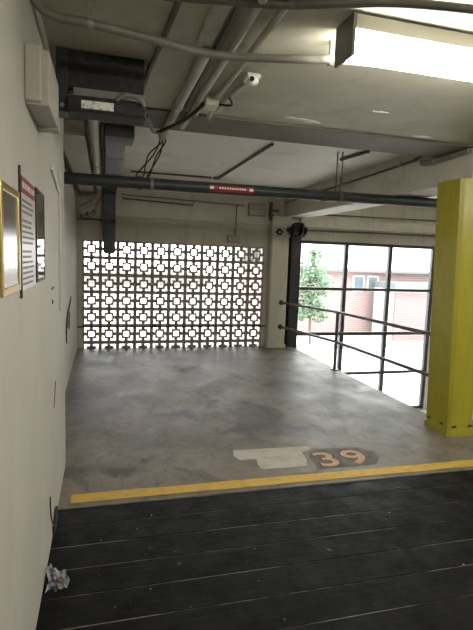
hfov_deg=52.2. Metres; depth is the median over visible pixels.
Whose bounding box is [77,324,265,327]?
rail
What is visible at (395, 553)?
floor
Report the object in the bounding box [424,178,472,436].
concrete column
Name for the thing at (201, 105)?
cable
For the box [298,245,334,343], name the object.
street tree
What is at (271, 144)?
conduit
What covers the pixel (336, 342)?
handrail
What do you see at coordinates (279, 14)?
conduit
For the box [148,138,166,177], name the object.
cable
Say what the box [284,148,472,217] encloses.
ceiling beam
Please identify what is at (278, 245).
column
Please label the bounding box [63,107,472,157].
ceiling beam
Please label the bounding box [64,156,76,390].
wall
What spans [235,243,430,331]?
brick building
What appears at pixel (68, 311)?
scar
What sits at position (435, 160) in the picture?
conduit
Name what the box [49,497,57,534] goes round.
wire
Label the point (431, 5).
conduit
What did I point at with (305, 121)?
chip
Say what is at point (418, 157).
conduit
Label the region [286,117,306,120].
chip
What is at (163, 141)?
cable
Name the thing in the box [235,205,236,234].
conduit
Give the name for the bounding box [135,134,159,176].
cable
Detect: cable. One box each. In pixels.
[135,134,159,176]
[142,141,162,177]
[145,102,203,133]
[146,141,163,177]
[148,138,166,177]
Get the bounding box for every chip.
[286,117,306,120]
[297,120,320,123]
[413,135,432,138]
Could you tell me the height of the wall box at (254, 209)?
0.215 m
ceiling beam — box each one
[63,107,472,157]
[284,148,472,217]
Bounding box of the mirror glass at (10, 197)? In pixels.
[3,190,18,287]
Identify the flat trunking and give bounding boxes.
[196,5,231,45]
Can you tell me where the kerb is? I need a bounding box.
[296,343,422,348]
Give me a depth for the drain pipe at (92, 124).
4.61 m
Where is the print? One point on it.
(212, 188)
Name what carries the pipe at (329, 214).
attached to the wall
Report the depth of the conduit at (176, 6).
2.26 m
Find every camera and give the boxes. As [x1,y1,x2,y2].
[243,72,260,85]
[276,228,282,234]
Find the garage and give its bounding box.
[371,281,427,340]
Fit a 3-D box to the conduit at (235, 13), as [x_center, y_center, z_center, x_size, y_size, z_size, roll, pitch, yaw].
[-0.123,-1.336,2.490,0.029,0.029,2.160,0,7,-15]
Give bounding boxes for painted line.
[70,460,472,502]
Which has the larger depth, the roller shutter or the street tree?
the roller shutter
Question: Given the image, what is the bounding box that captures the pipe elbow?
[77,201,100,220]
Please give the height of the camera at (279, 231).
0.123 m
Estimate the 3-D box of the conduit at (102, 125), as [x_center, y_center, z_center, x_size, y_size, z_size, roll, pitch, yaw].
[-1.592,-1.778,5.755,0.036,0.036,3.910,0,7,-15]
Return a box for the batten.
[51,167,60,193]
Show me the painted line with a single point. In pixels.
(130, 493)
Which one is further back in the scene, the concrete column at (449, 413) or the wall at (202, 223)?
the wall at (202, 223)
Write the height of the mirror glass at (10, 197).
0.282 m
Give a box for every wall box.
[24,43,59,133]
[227,235,239,242]
[248,203,265,216]
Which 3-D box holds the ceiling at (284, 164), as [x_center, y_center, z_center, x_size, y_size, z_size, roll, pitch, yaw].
[1.427,-2.017,6.773,7.680,0.200,4.375,0,7,-15]
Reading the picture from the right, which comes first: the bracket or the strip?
the bracket
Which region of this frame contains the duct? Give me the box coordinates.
[103,123,134,252]
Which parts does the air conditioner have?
frame, casing, handle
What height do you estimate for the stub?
0.033 m
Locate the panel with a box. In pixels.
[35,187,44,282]
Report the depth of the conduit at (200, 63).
2.90 m
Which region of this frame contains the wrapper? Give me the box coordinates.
[45,564,69,592]
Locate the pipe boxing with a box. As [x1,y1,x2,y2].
[63,119,93,191]
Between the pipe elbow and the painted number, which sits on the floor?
the painted number
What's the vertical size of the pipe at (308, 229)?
0.056 m
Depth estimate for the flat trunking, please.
2.13 m
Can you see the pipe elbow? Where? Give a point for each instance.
(84, 216)
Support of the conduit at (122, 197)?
attached to the wall at (202, 223)
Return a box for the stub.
[340,151,369,160]
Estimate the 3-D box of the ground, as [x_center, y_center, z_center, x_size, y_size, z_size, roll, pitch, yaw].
[-3.380,-2.844,50.185,100.000,0.380,81.455,0,7,-15]
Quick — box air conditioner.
[56,47,145,124]
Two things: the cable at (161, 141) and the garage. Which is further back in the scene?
the garage
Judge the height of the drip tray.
0.083 m
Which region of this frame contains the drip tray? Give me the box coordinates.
[67,94,145,124]
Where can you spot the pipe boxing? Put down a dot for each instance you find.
(77, 152)
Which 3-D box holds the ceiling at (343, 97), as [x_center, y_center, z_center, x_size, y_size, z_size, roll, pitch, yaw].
[3.158,-1.135,0.546,7.628,0.250,7.670,0,7,-15]
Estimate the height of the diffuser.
0.092 m
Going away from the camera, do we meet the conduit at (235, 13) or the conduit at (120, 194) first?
the conduit at (235, 13)
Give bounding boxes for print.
[210,186,253,191]
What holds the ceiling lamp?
attached to the ceiling at (343, 97)
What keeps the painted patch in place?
on the floor
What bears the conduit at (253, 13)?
attached to the ceiling at (343, 97)
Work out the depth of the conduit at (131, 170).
6.86 m
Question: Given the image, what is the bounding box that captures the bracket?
[268,202,278,219]
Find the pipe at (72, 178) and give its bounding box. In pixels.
[64,152,436,207]
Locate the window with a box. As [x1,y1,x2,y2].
[296,240,434,408]
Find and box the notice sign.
[18,165,35,297]
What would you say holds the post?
on the floor
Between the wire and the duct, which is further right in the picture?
the duct
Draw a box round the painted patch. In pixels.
[233,446,310,468]
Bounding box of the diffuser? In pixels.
[346,29,472,81]
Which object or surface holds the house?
on the ground
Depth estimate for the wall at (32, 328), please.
1.83 m
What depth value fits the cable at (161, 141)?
4.31 m
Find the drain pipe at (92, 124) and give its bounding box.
[77,120,100,210]
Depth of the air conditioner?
2.56 m
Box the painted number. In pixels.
[309,447,378,467]
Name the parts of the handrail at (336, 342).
post, rail, rail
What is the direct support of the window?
in the wall at (202, 223)
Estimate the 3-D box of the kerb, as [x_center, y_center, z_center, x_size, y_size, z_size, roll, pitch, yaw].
[5.576,1.100,17.469,60.000,0.140,0.250,0,7,-15]
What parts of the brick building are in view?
pane, pane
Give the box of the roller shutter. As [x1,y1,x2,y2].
[391,293,426,340]
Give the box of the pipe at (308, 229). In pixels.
[308,229,434,236]
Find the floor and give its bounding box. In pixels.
[36,346,472,629]
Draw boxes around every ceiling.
[41,0,472,144]
[87,121,436,197]
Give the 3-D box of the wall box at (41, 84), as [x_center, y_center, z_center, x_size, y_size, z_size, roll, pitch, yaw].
[-0.766,-0.882,1.920,0.088,0.216,0.395,0,7,-15]
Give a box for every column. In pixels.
[263,216,289,347]
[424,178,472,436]
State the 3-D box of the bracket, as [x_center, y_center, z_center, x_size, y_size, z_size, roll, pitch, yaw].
[0.661,-1.837,8.543,0.180,0.320,0.100,0,7,-15]
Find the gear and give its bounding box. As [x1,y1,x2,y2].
[286,223,307,275]
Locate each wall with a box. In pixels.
[0,0,65,629]
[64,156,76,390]
[77,186,436,409]
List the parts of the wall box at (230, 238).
lid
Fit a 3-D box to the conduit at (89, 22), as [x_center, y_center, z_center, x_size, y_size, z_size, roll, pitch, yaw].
[0.313,-1.257,2.265,2.409,0.115,0.386,0,7,-20]
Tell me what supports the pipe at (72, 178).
hanging from the ceiling at (284, 164)
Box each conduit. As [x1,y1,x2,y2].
[30,0,425,74]
[100,123,104,187]
[120,194,243,205]
[122,197,193,205]
[131,170,211,178]
[144,2,181,89]
[159,45,212,140]
[163,0,472,14]
[180,0,267,129]
[180,7,242,115]
[206,81,246,117]
[214,0,295,99]
[218,143,273,178]
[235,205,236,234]
[285,156,423,202]
[420,148,471,165]
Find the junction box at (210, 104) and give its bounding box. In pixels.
[195,94,232,118]
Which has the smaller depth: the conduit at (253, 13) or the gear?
the conduit at (253, 13)
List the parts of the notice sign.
edge trim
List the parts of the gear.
gear casing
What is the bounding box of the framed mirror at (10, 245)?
[0,179,20,297]
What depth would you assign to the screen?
8.38 m
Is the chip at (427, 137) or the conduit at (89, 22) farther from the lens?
the chip at (427, 137)
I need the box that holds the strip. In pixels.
[58,167,61,310]
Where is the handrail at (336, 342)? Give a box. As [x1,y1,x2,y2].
[278,300,429,376]
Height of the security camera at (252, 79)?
0.074 m
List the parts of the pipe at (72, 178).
hanger rod, hanger rod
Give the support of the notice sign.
attached to the wall at (32, 328)
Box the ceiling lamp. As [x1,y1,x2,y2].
[334,11,472,81]
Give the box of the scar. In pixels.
[66,297,70,343]
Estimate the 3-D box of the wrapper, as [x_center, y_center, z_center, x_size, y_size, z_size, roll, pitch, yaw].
[-0.865,1.266,2.329,0.118,0.056,0.153,0,7,-15]
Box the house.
[84,267,209,345]
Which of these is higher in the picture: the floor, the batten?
the batten
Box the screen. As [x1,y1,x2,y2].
[82,239,264,347]
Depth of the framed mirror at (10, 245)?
1.44 m
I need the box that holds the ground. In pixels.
[201,273,422,404]
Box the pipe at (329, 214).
[323,214,435,221]
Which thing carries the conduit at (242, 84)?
attached to the ceiling at (343, 97)
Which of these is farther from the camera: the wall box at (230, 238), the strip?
the wall box at (230, 238)
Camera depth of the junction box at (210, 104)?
3.15 m
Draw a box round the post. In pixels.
[284,237,301,347]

